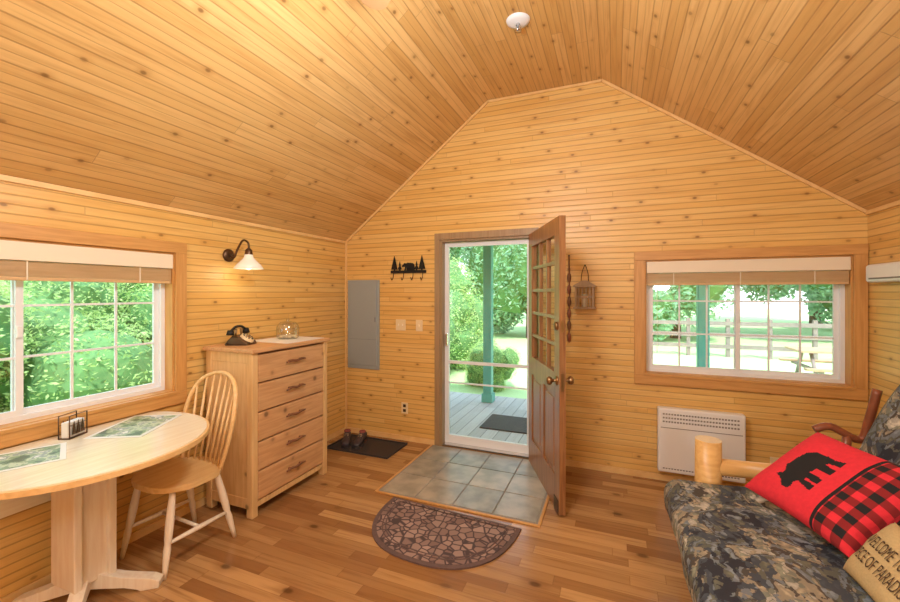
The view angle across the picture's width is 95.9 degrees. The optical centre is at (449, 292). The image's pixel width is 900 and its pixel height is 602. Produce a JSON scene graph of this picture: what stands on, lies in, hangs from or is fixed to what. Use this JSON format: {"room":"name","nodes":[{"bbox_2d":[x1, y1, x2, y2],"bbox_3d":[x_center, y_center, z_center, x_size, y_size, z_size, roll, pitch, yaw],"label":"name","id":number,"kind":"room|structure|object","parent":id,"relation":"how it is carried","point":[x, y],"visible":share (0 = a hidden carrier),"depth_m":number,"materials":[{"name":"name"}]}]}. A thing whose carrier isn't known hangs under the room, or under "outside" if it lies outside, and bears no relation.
{"room":"cabin living room","nodes":[
{"label":"cabin living room","id":0,"kind":"room"},
{"bbox_2d":[0,180,344,597],"bbox_3d":[-2.385,0.527,1.635,0.130,2.206,6.235,0,0,22],"label":"wall","id":1,"kind":"structure","parent":0,"point":[299,289],"depth_m":2.95,"materials":[{"name":"brown wood"}]},
{"bbox_2d":[0,222,186,448],"bbox_3d":[-2.188,0.204,2.072,0.157,1.092,1.634,0,0,22],"label":"window","id":2,"kind":"structure","parent":1,"relation":"in","point":[168,387],"depth_m":2.40,"materials":[{"name":"brown wood"}]},
{"bbox_2d":[0,240,172,283],"bbox_3d":[-2.162,0.117,2.065,0.070,0.749,1.450,0,0,22],"label":"window blind","id":3,"kind":"object","parent":2,"relation":"attached to","point":[46,262],"visible":1,"depth_m":2.25,"materials":[{"name":"beige fabric"}]},
{"bbox_2d":[0,427,345,601],"bbox_3d":[-2.322,1.505,1.598,0.013,0.050,6.215,0,0,22],"label":"baseboard","id":4,"kind":"structure","parent":1,"relation":"attached to","point":[185,510],"depth_m":2.53,"materials":[{"name":"brown wood"}]},
{"bbox_2d":[0,174,346,243],"bbox_3d":[-2.318,-0.560,1.607,0.014,0.028,6.234,0,0,22],"label":"trim","id":5,"kind":"structure","parent":1,"relation":"attached to","point":[7,178],"depth_m":2.54,"materials":[{"name":"brown wood"}]},
{"bbox_2d":[222,239,262,269],"bbox_3d":[-1.565,-0.292,3.102,0.284,0.235,0.210,0,0,22],"label":"wall sconce","id":6,"kind":"object","parent":1,"relation":"attached to","point":[248,262],"visible":1,"depth_m":3.07,"materials":[{"name":"white glass"}]},
{"bbox_2d":[43,432,687,601],"bbox_3d":[-0.311,1.580,0.723,4.660,0.100,6.365,0,0,22],"label":"floor","id":7,"kind":"structure","parent":0,"point":[312,541],"depth_m":2.39,"materials":[{"name":"laminate"}]},
{"bbox_2d":[0,411,209,601],"bbox_3d":[-1.713,1.143,2.002,0.790,0.775,1.089,0,0,22],"label":"dining table","id":8,"kind":"object","parent":7,"relation":"on","point":[81,488],"visible":0.96,"depth_m":1.98,"materials":[{"name":"brown wood"}]},
{"bbox_2d":[0,442,66,471],"bbox_3d":[-1.985,0.753,1.810,0.400,0.003,0.280,0,0,-43],"label":"placemat","id":9,"kind":"object","parent":8,"relation":"on","point":[56,452],"visible":1,"depth_m":1.87,"materials":[{"name":"green"}]},
{"bbox_2d":[58,410,87,439],"bbox_3d":[-1.986,0.694,2.139,0.060,0.122,0.112,0,0,-3],"label":"napkin holder","id":10,"kind":"object","parent":8,"relation":"on","point":[73,428],"visible":1,"depth_m":2.12,"materials":[{"name":"brown metal"}]},
{"bbox_2d":[83,414,182,438],"bbox_3d":[-1.777,0.753,2.308,0.280,0.003,0.400,0,0,-6],"label":"placemat","id":11,"kind":"object","parent":8,"relation":"on","point":[137,425],"visible":1,"depth_m":2.29,"materials":[{"name":"green"}]},
{"bbox_2d":[120,370,237,579],"bbox_3d":[-1.602,1.022,2.462,0.493,1.020,0.508,0,0,22],"label":"dining chair","id":12,"kind":"object","parent":7,"relation":"on","point":[183,473],"visible":0.9,"depth_m":2.46,"materials":[{"name":"brown wood"}]},
{"bbox_2d":[203,336,329,518],"bbox_3d":[-1.386,0.955,3.175,0.503,1.150,0.800,0,0,22],"label":"dresser","id":13,"kind":"object","parent":7,"relation":"on","point":[279,438],"visible":0.97,"depth_m":2.90,"materials":[{"name":"brown wood"}]},
{"bbox_2d":[225,325,256,345],"bbox_3d":[-1.536,0.308,3.001,0.167,0.144,0.265,0,0,2],"label":"telephone","id":14,"kind":"object","parent":13,"relation":"on","point":[243,339],"visible":1,"depth_m":2.95,"materials":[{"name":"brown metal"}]},
{"bbox_2d":[256,336,321,343],"bbox_3d":[-1.322,0.379,3.311,0.399,0.003,0.420,0,0,22],"label":"table runner","id":15,"kind":"object","parent":13,"relation":"on","point":[299,338],"visible":1,"depth_m":3.29,"materials":[{"name":"fabric"}]},
{"bbox_2d":[279,334,296,337],"bbox_3d":[-1.338,0.294,3.349,0.180,0.166,0.180,0,0,22],"label":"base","id":16,"kind":"object","parent":15,"relation":"on","point":[290,335],"visible":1,"depth_m":3.32,"materials":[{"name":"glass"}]},
{"bbox_2d":[327,434,407,458],"bbox_3d":[-0.828,1.521,4.049,0.700,0.018,0.400,0,0,22],"label":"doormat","id":17,"kind":"object","parent":7,"relation":"on","point":[373,447],"visible":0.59,"depth_m":4.00,"materials":[{"name":"black rubber"}]},
{"bbox_2d":[341,429,350,447],"bbox_3d":[-1.048,1.467,4.113,0.094,0.112,0.277,0,0,-8],"label":"shoe","id":18,"kind":"object","parent":17,"relation":"on","point":[345,443],"visible":1,"depth_m":4.05,"materials":[{"name":"leather"}]},
{"bbox_2d":[352,430,366,448],"bbox_3d":[-0.908,1.467,4.088,0.094,0.112,0.277,0,0,7],"label":"shoe","id":19,"kind":"object","parent":17,"relation":"on","point":[361,438],"visible":1,"depth_m":4.05,"materials":[{"name":"leather"}]},
{"bbox_2d":[372,497,520,569],"bbox_3d":[-0.101,1.522,2.564,0.970,0.015,0.575,0,0,25],"label":"doormat","id":20,"kind":"object","parent":7,"relation":"on","point":[420,534],"visible":1,"depth_m":2.54,"materials":[{"name":"rubber"},{"name":"textile fibers"}]},
{"bbox_2d":[375,444,548,527],"bbox_3d":[0.200,1.524,3.363,1.260,0.010,1.042,0,0,22],"label":"floor","id":21,"kind":"structure","parent":7,"relation":"on","point":[507,488],"depth_m":3.22,"materials":[{"name":"beige tile"}]},
{"bbox_2d":[667,388,899,601],"bbox_3d":[1.451,0.962,1.235,1.239,1.137,2.364,0,0,22],"label":"futon sofa","id":22,"kind":"object","parent":7,"relation":"on","point":[733,544],"visible":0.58,"depth_m":1.74,"materials":[{"name":"fabric"}]},
{"bbox_2d":[745,432,899,556],"bbox_3d":[1.673,0.845,1.781,0.372,0.310,0.538,0,0,-1],"label":"throw pillow","id":23,"kind":"object","parent":22,"relation":"on","point":[846,494],"visible":0.98,"depth_m":1.69,"materials":[{"name":"red fabric"}]},
{"bbox_2d":[843,522,899,601],"bbox_3d":[1.482,0.930,1.336,0.184,0.208,0.345,0,0,22],"label":"throw pillow","id":24,"kind":"object","parent":22,"relation":"on","point":[875,566],"visible":1,"depth_m":1.37,"materials":[{"name":"brown fabric"}]},
{"bbox_2d":[0,0,899,240],"bbox_3d":[-0.286,-1.208,0.783,4.660,1.464,6.495,0,0,22],"label":"ceiling","id":25,"kind":"structure","parent":0,"point":[304,116],"depth_m":2.42,"materials":[{"name":"brown wood"}]},
{"bbox_2d":[361,0,390,9],"bbox_3d":[-0.068,-1.560,1.472,1.240,0.559,1.268,0,0,22],"label":"ceiling light","id":26,"kind":"object","parent":25,"relation":"attached to","point":[374,4],"depth_m":2.05,"materials":[{"name":"white glass"}]},
{"bbox_2d":[506,12,529,32],"bbox_3d":[0.459,-1.802,2.739,0.160,0.074,0.160,0,0,22],"label":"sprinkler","id":27,"kind":"object","parent":25,"relation":"attached to","point":[518,20],"visible":1,"depth_m":2.72,"materials":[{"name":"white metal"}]},
{"bbox_2d":[481,246,709,402],"bbox_3d":[1.981,0.385,5.304,7.360,2.370,0.160,0,0,22],"label":"posts","id":28,"kind":"object","parent":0,"point":[488,396],"depth_m":5.81,"materials":[{"name":"green wood"}]},
{"bbox_2d":[347,82,867,485],"bbox_3d":[0.911,-0.105,3.732,4.660,3.470,0.130,0,0,22],"label":"wall","id":29,"kind":"structure","parent":0,"point":[627,177],"depth_m":3.51,"materials":[{"name":"brown wood"}]},
{"bbox_2d":[345,244,346,428],"bbox_3d":[-1.147,0.492,4.488,0.016,2.076,0.016,0,0,22],"label":"trim","id":30,"kind":"structure","parent":29,"relation":"attached to","point":[345,244],"depth_m":4.48,"materials":[{"name":"brown wood"}]},
{"bbox_2d":[348,280,379,369],"bbox_3d":[-0.941,0.340,4.394,0.400,0.960,0.033,0,0,22],"label":"electrical panel","id":31,"kind":"object","parent":29,"relation":"attached to","point":[363,295],"visible":1,"depth_m":4.38,"materials":[{"name":"grey metal"}]},
{"bbox_2d":[396,319,405,330],"bbox_3d":[-0.516,0.334,4.232,0.116,0.116,0.016,0,0,22],"label":"light switch","id":32,"kind":"object","parent":29,"relation":"attached to","point":[400,324],"visible":1,"depth_m":4.23,"materials":[{"name":"beige plastic"}]},
{"bbox_2d":[401,402,407,413],"bbox_3d":[-0.472,1.195,4.218,0.076,0.116,0.008,0,0,22],"label":"wall outlet","id":33,"kind":"object","parent":29,"relation":"attached to","point":[404,406],"visible":1,"depth_m":4.21,"materials":[{"name":"beige plastic"}]},
{"bbox_2d":[391,256,425,279],"bbox_3d":[-0.443,-0.260,4.172,0.410,0.257,0.070,0,0,22],"label":"coat hook rack","id":34,"kind":"object","parent":29,"relation":"attached to","point":[410,267],"visible":1,"depth_m":4.18,"materials":[{"name":"black metal"}]},
{"bbox_2d":[346,101,487,241],"bbox_3d":[-0.392,-1.198,4.182,1.640,1.279,0.014,0,0,22],"label":"trim","id":35,"kind":"structure","parent":29,"relation":"attached to","point":[486,102],"depth_m":4.15,"materials":[{"name":"brown wood"}]},
{"bbox_2d":[416,320,422,330],"bbox_3d":[-0.317,0.334,4.151,0.076,0.116,0.016,0,0,22],"label":"light switch","id":36,"kind":"object","parent":29,"relation":"attached to","point":[419,323],"visible":1,"depth_m":4.15,"materials":[{"name":"beige plastic"}]},
{"bbox_2d":[434,227,538,458],"bbox_3d":[0.351,0.468,3.947,1.034,2.125,0.151,0,0,22],"label":"door frame","id":37,"kind":"structure","parent":29,"relation":"attached to","point":[440,239],"depth_m":4.06,"materials":[{"name":"brown wood"}]},
{"bbox_2d":[445,239,528,453],"bbox_3d":[0.355,0.502,3.957,0.878,2.014,0.060,0,0,22],"label":"door","id":38,"kind":"structure","parent":29,"relation":"in","point":[453,438],"depth_m":4.00,"materials":[{"name":"white plastic"}]},
{"bbox_2d":[487,79,601,102],"bbox_3d":[0.833,-1.827,3.685,1.030,0.022,0.014,0,0,22],"label":"trim","id":39,"kind":"structure","parent":29,"relation":"attached to","point":[599,80],"depth_m":3.67,"materials":[{"name":"brown wood"}]},
{"bbox_2d":[347,427,748,488],"bbox_3d":[0.883,1.505,3.664,4.360,0.050,0.013,0,0,22],"label":"baseboard","id":40,"kind":"structure","parent":29,"relation":"attached to","point":[651,475],"depth_m":3.49,"materials":[{"name":"brown wood"}]},
{"bbox_2d":[529,215,573,515],"bbox_3d":[0.752,0.500,3.233,0.192,2.060,0.933,0,0,-2],"label":"door","id":41,"kind":"structure","parent":29,"relation":"in","point":[547,383],"depth_m":3.03,"materials":[{"name":"brown wood"}]},
{"bbox_2d":[567,255,570,341],"bbox_3d":[1.051,0.051,3.583,0.036,0.777,0.037,0,0,22],"label":"strap","id":42,"kind":"object","parent":29,"relation":"attached to","point":[568,274],"visible":1,"depth_m":3.57,"materials":[{"name":"brown leather"}]},
{"bbox_2d":[573,265,595,308],"bbox_3d":[1.157,-0.057,3.488,0.190,0.383,0.134,0,0,22],"label":"wooden lantern","id":43,"kind":"object","parent":29,"relation":"attached to","point":[582,284],"visible":1,"depth_m":3.44,"materials":[{"name":"beige wood"}]},
{"bbox_2d":[657,406,778,482],"bbox_3d":[2.068,1.188,3.140,0.830,0.535,0.093,0,0,22],"label":"wall heater","id":44,"kind":"object","parent":29,"relation":"attached to","point":[677,428],"visible":0.79,"depth_m":3.17,"materials":[{"name":"white metal"}]},
{"bbox_2d":[601,79,866,212],"bbox_3d":[2.108,-1.198,3.167,1.749,1.280,0.014,0,0,22],"label":"trim","id":45,"kind":"structure","parent":29,"relation":"attached to","point":[692,125],"depth_m":3.11,"materials":[{"name":"brown wood"}]},
{"bbox_2d":[634,244,867,400],"bbox_3d":[2.249,0.204,3.168,1.484,1.092,0.157,0,0,22],"label":"window","id":46,"kind":"structure","parent":29,"relation":"in","point":[848,379],"depth_m":3.07,"materials":[{"name":"brown wood"}]},
{"bbox_2d":[646,257,850,285],"bbox_3d":[2.242,0.117,3.142,1.300,0.749,0.070,0,0,22],"label":"window blind","id":47,"kind":"object","parent":46,"relation":"attached to","point":[806,270],"visible":1,"depth_m":3.09,"materials":[{"name":"beige fabric"}]},
{"bbox_2d":[868,205,899,434],"bbox_3d":[1.812,0.527,-0.069,0.130,2.206,6.235,0,0,22],"label":"wall","id":48,"kind":"structure","parent":0,"point":[884,225],"depth_m":2.67,"materials":[{"name":"brown wood"}]},
{"bbox_2d":[865,200,899,214],"bbox_3d":[1.745,-0.560,-0.043,0.014,0.028,6.234,0,0,22],"label":"trim","id":49,"kind":"structure","parent":48,"relation":"attached to","point":[896,203],"depth_m":2.65,"materials":[{"name":"brown wood"}]},
{"bbox_2d":[866,261,899,282],"bbox_3d":[2.697,-0.130,2.387,0.076,0.120,0.752,0,0,22],"label":"air conditioner","id":50,"kind":"object","parent":48,"relation":"attached to","point":[882,272],"visible":1,"depth_m":2.55,"materials":[{"name":"white plastic"}]},
{"label":"outside","id":51,"kind":"structure","parent":0,"visible":0},
{"bbox_2d":[450,308,831,398],"bbox_3d":[7.719,2.040,13.055,90.000,0.180,90.000,0,0,22],"label":"lawn","id":52,"kind":"structure","parent":51,"point":[516,338],"depth_m":14.27,"materials":[{"name":"green plant"}]},
{"bbox_2d":[3,260,121,291],"bbox_3d":[-6.780,-0.147,7.799,5.333,5.195,5.532,0,0,17],"label":"bush","id":53,"kind":"object","parent":52,"relation":"on","point":[9,260],"visible":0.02,"depth_m":5.80,"materials":[{"name":"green plant"}]},
{"bbox_2d":[0,265,151,412],"bbox_3d":[-4.747,0.861,4.566,2.769,2.698,2.872,0,0,-45],"label":"bush","id":54,"kind":"object","parent":52,"relation":"on","point":[46,329],"visible":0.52,"depth_m":4.22,"materials":[{"name":"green plant"}]},
{"bbox_2d":[107,279,151,347],"bbox_3d":[-3.915,0.740,6.803,3.191,2.997,3.076,0,0,-29],"label":"bush","id":55,"kind":"object","parent":52,"relation":"on","point":[138,292],"visible":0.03,"depth_m":5.44,"materials":[{"name":"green plant"}]},
{"bbox_2d":[450,247,465,268],"bbox_3d":[-2.694,-3.645,27.157,10.906,11.725,10.525,0,0,-37],"label":"tree","id":56,"kind":"object","parent":52,"relation":"on","point":[455,251],"visible":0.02,"depth_m":27.39,"materials":[{"name":"green plant"}]},
{"bbox_2d":[450,255,496,370],"bbox_3d":[-0.802,0.664,10.286,3.487,3.397,3.617,0,0,30],"label":"bush","id":57,"kind":"object","parent":52,"relation":"on","point":[466,310],"visible":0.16,"depth_m":9.98,"materials":[{"name":"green plant"}]},
{"bbox_2d":[450,391,526,443],"bbox_3d":[1.616,1.750,4.670,8.000,0.360,2.130,0,0,22],"label":"porch deck","id":58,"kind":"object","parent":52,"relation":"on","point":[468,413],"visible":0.02,"depth_m":5.29,"materials":[{"name":"grey wood"}]},
{"bbox_2d":[479,414,526,433],"bbox_3d":[0.861,1.562,4.804,0.900,0.015,0.550,0,0,22],"label":"doormat","id":59,"kind":"object","parent":58,"relation":"on","point":[506,423],"visible":0.51,"depth_m":4.80,"materials":[{"name":"black rubber"}]},
{"bbox_2d":[463,341,521,392],"bbox_3d":[0.849,1.534,8.286,1.170,1.099,1.128,0,0,-1],"label":"bush","id":60,"kind":"object","parent":52,"relation":"on","point":[474,373],"visible":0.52,"depth_m":8.00,"materials":[{"name":"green plant"}]},
{"bbox_2d":[460,244,526,337],"bbox_3d":[3.473,-1.415,17.572,6.315,7.035,6.544,0,0,15],"label":"tree","id":61,"kind":"object","parent":52,"relation":"on","point":[509,261],"visible":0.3,"depth_m":16.58,"materials":[{"name":"green plant"}]},
{"bbox_2d":[653,272,744,341],"bbox_3d":[9.680,-1.861,17.602,7.416,7.973,7.157,0,0,7],"label":"tree","id":62,"kind":"object","parent":52,"relation":"on","point":[661,310],"visible":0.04,"depth_m":15.20,"materials":[{"name":"green plant"}]},
{"bbox_2d":[653,318,831,359],"bbox_3d":[8.948,1.380,12.162,7.450,1.200,0.130,0,0,22],"label":"rail fence","id":63,"kind":"object","parent":52,"relation":"on","point":[727,323],"visible":0.35,"depth_m":12.15,"materials":[{"name":"beige wood"}]},
{"bbox_2d":[740,271,831,304],"bbox_3d":[16.214,-2.307,16.517,7.999,8.911,8.289,0,0,0],"label":"tree","id":64,"kind":"object","parent":52,"relation":"on","point":[760,290],"visible":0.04,"depth_m":17.30,"materials":[{"name":"green plant"}]},
{"bbox_2d":[778,346,831,373],"bbox_3d":[8.009,1.567,8.188,1.800,0.814,1.480,0,0,22],"label":"picnic table","id":65,"kind":"object","parent":52,"relation":"on","point":[810,350],"visible":0.43,"depth_m":8.34,"materials":[{"name":"beige wood"}]},
{"bbox_2d":[779,286,831,323],"bbox_3d":[21.951,-3.645,24.403,10.907,11.725,10.525,0,0,-22],"label":"tree","id":66,"kind":"object","parent":52,"relation":"on","point":[816,310],"visible":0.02,"depth_m":21.44,"materials":[{"name":"green plant"}]}
]}

